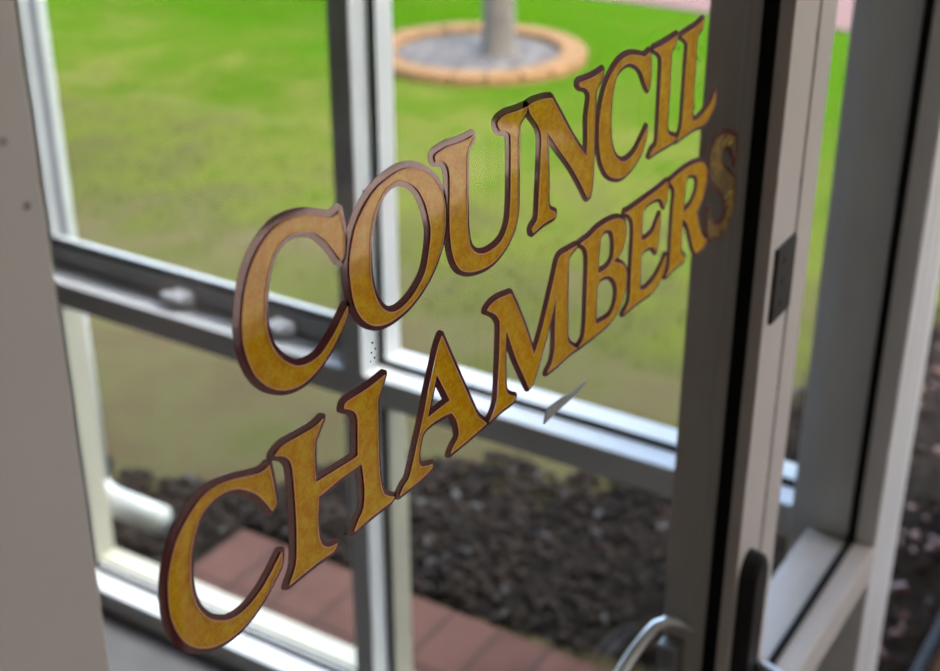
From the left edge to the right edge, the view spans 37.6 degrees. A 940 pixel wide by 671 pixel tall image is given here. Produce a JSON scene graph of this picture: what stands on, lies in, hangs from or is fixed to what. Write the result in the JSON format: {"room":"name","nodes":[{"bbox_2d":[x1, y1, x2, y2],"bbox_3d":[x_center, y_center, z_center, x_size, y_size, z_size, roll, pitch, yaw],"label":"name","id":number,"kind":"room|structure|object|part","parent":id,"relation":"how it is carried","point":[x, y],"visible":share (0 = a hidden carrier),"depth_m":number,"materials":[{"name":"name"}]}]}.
{"room":"building entrance","nodes":[
{"label":"building entrance","id":0,"kind":"room"},
{"bbox_2d":[101,609,237,670],"bbox_3d":[-0.972,1.131,1.621,1.940,0.100,2.595,15,30,28],"label":"floor","id":1,"kind":"structure","parent":0,"point":[130,646],"depth_m":2.59,"materials":[{"name":"grey concrete"}]},
{"bbox_2d":[23,0,108,562],"bbox_3d":[-0.777,-0.558,2.278,0.050,2.350,0.103,15,30,28],"label":"trim","id":2,"kind":"structure","parent":1,"relation":"on","point":[31,3],"depth_m":2.41,"materials":[{"name":"grey paint"}]},
{"bbox_2d":[15,0,356,670],"bbox_3d":[-0.459,-0.473,2.106,0.699,2.350,0.115,15,30,28],"label":"window","id":3,"kind":"structure","parent":1,"relation":"on","point":[194,310],"depth_m":2.42,"materials":[{"name":"paint"}]},
{"bbox_3d":[-0.453,-0.756,1.978,0.689,1.559,0.029,15,30,28],"label":"awning sash","id":4,"kind":"part","parent":3,"relation":"part of","materials":[{"name":"glass"}]},
{"bbox_3d":[-0.462,-0.028,2.320,0.693,0.046,0.103,15,30,28],"label":"rail","id":5,"kind":"part","parent":3,"relation":"part of","materials":[{"name":"metal"}]},
{"bbox_3d":[-0.471,0.568,2.596,0.693,0.048,0.068,15,30,28],"label":"sill rail","id":6,"kind":"part","parent":3,"relation":"part of","materials":[{"name":"metal"}]},
{"bbox_2d":[326,0,399,670],"bbox_3d":[-0.152,-0.386,1.929,0.037,2.350,0.103,15,30,28],"label":"window mullion","id":7,"kind":"structure","parent":1,"relation":"on","point":[346,19],"depth_m":1.99,"materials":[{"name":"paint"}]},
{"bbox_2d":[363,0,796,670],"bbox_3d":[0.155,-0.305,1.764,0.684,2.350,0.115,15,30,28],"label":"window","id":8,"kind":"structure","parent":1,"relation":"on","point":[629,450],"depth_m":1.99,"materials":[{"name":"paint"}]},
{"bbox_3d":[0.152,0.141,1.977,0.678,0.046,0.103,15,30,28],"label":"rail","id":9,"kind":"part","parent":8,"relation":"part of","materials":[{"name":"metal"}]},
{"bbox_2d":[786,0,875,557],"bbox_3d":[0.453,-0.220,1.591,0.033,2.350,0.103,15,30,28],"label":"trim","id":10,"kind":"structure","parent":1,"relation":"on","point":[863,10],"depth_m":1.61,"materials":[{"name":"paint"}]},
{"bbox_2d":[930,650,939,670],"bbox_3d":[1.509,1.668,0.528,3.560,0.100,4.350,15,30,28],"label":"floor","id":11,"kind":"structure","parent":0,"point":[936,665],"depth_m":2.56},
{"bbox_3d":[-1.021,-1.144,0.693,2.076,0.100,2.835,15,30,28],"label":"ceiling","id":12,"kind":"structure","parent":0,"visible":0},
{"bbox_2d":[34,0,171,534],"bbox_3d":[-0.737,-0.668,2.388,0.232,2.350,0.080,15,30,28],"label":"downpipe","id":13,"kind":"object","parent":12,"relation":"attached to","point":[136,510],"visible":0.33,"depth_m":2.76,"materials":[{"name":"white plastic"}]},
{"bbox_3d":[0.459,-1.290,0.968,0.108,0.580,2.574,15,30,28],"label":"wall","id":14,"kind":"structure","parent":0,"visible":0},
{"bbox_2d":[758,0,837,658],"bbox_3d":[0.256,0.066,1.270,0.068,2.120,0.040,15,30,28],"label":"trim","id":15,"kind":"structure","parent":14,"relation":"attached to","point":[826,20],"depth_m":1.19,"materials":[{"name":"grey metal"}]},
{"bbox_2d":[761,0,934,670],"bbox_3d":[0.366,-0.006,1.416,0.085,2.120,0.358,15,30,28],"label":"window","id":16,"kind":"structure","parent":14,"relation":"in","point":[813,592],"depth_m":1.58,"materials":[{"name":"white metal"}]},
{"bbox_3d":[0.366,0.337,1.584,0.085,0.050,0.352,15,30,28],"label":"rail","id":17,"kind":"part","parent":16,"relation":"part of","materials":[{"name":"grey metal"}]},
{"bbox_2d":[808,0,939,670],"bbox_3d":[0.491,-0.094,1.595,0.085,2.120,0.120,15,30,28],"label":"window frame","id":18,"kind":"structure","parent":14,"relation":"attached to","point":[897,24],"depth_m":1.58,"materials":[{"name":"paint"}]},
{"bbox_2d":[911,615,939,670],"bbox_3d":[0.782,-0.300,2.014,0.085,2.120,0.986,15,30,28],"label":"window","id":19,"kind":"structure","parent":14,"relation":"in","point":[924,662],"depth_m":2.56,"materials":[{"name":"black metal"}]},
{"label":"outside","id":20,"kind":"structure","parent":0,"visible":0},
{"bbox_2d":[45,0,939,670],"bbox_3d":[0.298,-2.860,9.672,26.000,0.012,14.000,15,30,28],"label":"lawn","id":21,"kind":"structure","parent":20,"point":[169,409],"depth_m":4.91,"materials":[{"name":"green plant"}]},
{"bbox_2d":[194,529,605,670],"bbox_3d":[0.048,0.658,2.556,1.435,0.062,0.255,15,30,28],"label":"brick path","id":22,"kind":"structure","parent":21,"relation":"on","point":[443,639],"depth_m":2.70,"materials":[{"name":"red brick"}]},
{"bbox_2d":[395,33,559,78],"bbox_3d":[0.037,-1.321,6.545,0.788,0.032,0.788,15,30,28],"label":"soil","id":23,"kind":"object","parent":21,"relation":"on","point":[456,52],"visible":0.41,"depth_m":6.54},
{"bbox_2d":[480,0,517,57],"bbox_3d":[0.136,-3.079,5.687,2.095,3.950,2.070,15,30,28],"label":"tree","id":24,"kind":"object","parent":23,"relation":"on","point":[498,24],"visible":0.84,"depth_m":6.44,"materials":[{"name":"grey plant"}]},
{"bbox_2d":[392,22,586,86],"bbox_3d":[0.037,-1.330,6.540,1.030,0.072,1.030,15,30,28],"label":"ring","id":25,"kind":"object","parent":21,"relation":"on","point":[572,57],"visible":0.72,"depth_m":6.25,"materials":[{"name":"brick"}]},
{"bbox_2d":[106,323,939,670],"bbox_3d":[3.922,-1.575,7.038,3.750,0.026,12.838,15,30,28],"label":"mulch bed","id":26,"kind":"object","parent":21,"relation":"on","point":[925,479],"visible":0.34,"depth_m":2.87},
{"bbox_2d":[111,305,939,670],"bbox_3d":[2.461,-0.861,5.564,2.730,0.031,8.526,15,30,28],"label":"bark mulch","id":27,"kind":"object","parent":26,"relation":"on","point":[214,525],"visible":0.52,"depth_m":2.96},
{"bbox_2d":[877,344,939,659],"bbox_3d":[0.983,0.137,3.532,0.816,0.032,2.846,15,30,28],"label":"fallen leaves","id":28,"kind":"object","parent":26,"relation":"on","point":[899,587],"visible":0.23,"depth_m":2.89,"materials":[{"name":"red plant"}]},
{"bbox_2d":[612,0,853,31],"bbox_3d":[0.697,-2.293,8.556,20.000,0.060,1.710,15,30,28],"label":"paved path","id":29,"kind":"structure","parent":21,"relation":"on","point":[844,7],"depth_m":7.43,"materials":[{"name":"concrete"}]},
{"bbox_3d":[-0.209,0.395,0.601,0.068,2.120,0.048,15,30,28],"label":"trim","id":30,"kind":"structure","parent":0,"visible":0},
{"bbox_2d":[0,0,819,670],"bbox_3d":[0.045,0.236,0.925,0.154,2.080,0.826,15,30,28],"label":"door","id":31,"kind":"structure","parent":30,"relation":"attached to","point":[760,53],"depth_m":1.07,"materials":[{"name":"grey metal"}]},
{"bbox_2d":[158,129,737,653],"bbox_3d":[0.038,-0.006,0.824,0.001,0.092,0.639,15,30,28],"label":"gilded word","id":32,"kind":"object","parent":31,"relation":"attached to","point":[190,627],"visible":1,"depth_m":0.74,"materials":[{"name":"gold metal"}]},
{"bbox_2d":[232,14,715,395],"bbox_3d":[0.039,-0.097,0.781,0.001,0.090,0.524,15,30,28],"label":"gilded word","id":33,"kind":"object","parent":31,"relation":"attached to","point":[263,364],"visible":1,"depth_m":0.70,"materials":[{"name":"gold metal"}]},
{"bbox_2d":[543,380,585,423],"bbox_3d":[0.062,0.041,0.889,0.001,0.010,0.057,15,30,28],"label":"tab","id":34,"kind":"object","parent":31,"relation":"attached to","point":[552,409],"visible":1,"depth_m":0.88,"materials":[{"name":"grey metal"}]},
{"bbox_3d":[0.152,0.303,1.271,0.138,0.068,0.024,-21,33,-36],"label":"pull handle","id":35,"kind":"part","parent":31,"relation":"part of","materials":[{"name":"silver metal"}]},
{"bbox_3d":[0.191,0.318,1.318,0.020,0.065,0.021,15,30,28],"label":"handle plate","id":36,"kind":"part","parent":31,"relation":"part of","materials":[{"name":"metal"}]},
{"bbox_3d":[0.280,0.343,1.273,0.041,0.019,0.122,5,27,10],"label":"lever handle","id":37,"kind":"part","parent":31,"relation":"part of","materials":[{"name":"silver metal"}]},
{"bbox_3d":[0.260,-0.047,1.149,0.004,0.067,0.044,15,30,28],"label":"keep plate","id":38,"kind":"part","parent":31,"relation":"part of","materials":[{"name":"black metal"}]},
{"bbox_2d":[762,0,820,520],"bbox_3d":[0.244,0.069,1.250,0.066,2.093,0.005,15,30,28],"label":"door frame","id":39,"kind":"structure","parent":31,"relation":"attached to","point":[820,0],"depth_m":1.14,"materials":[{"name":"grey metal"}]}
]}

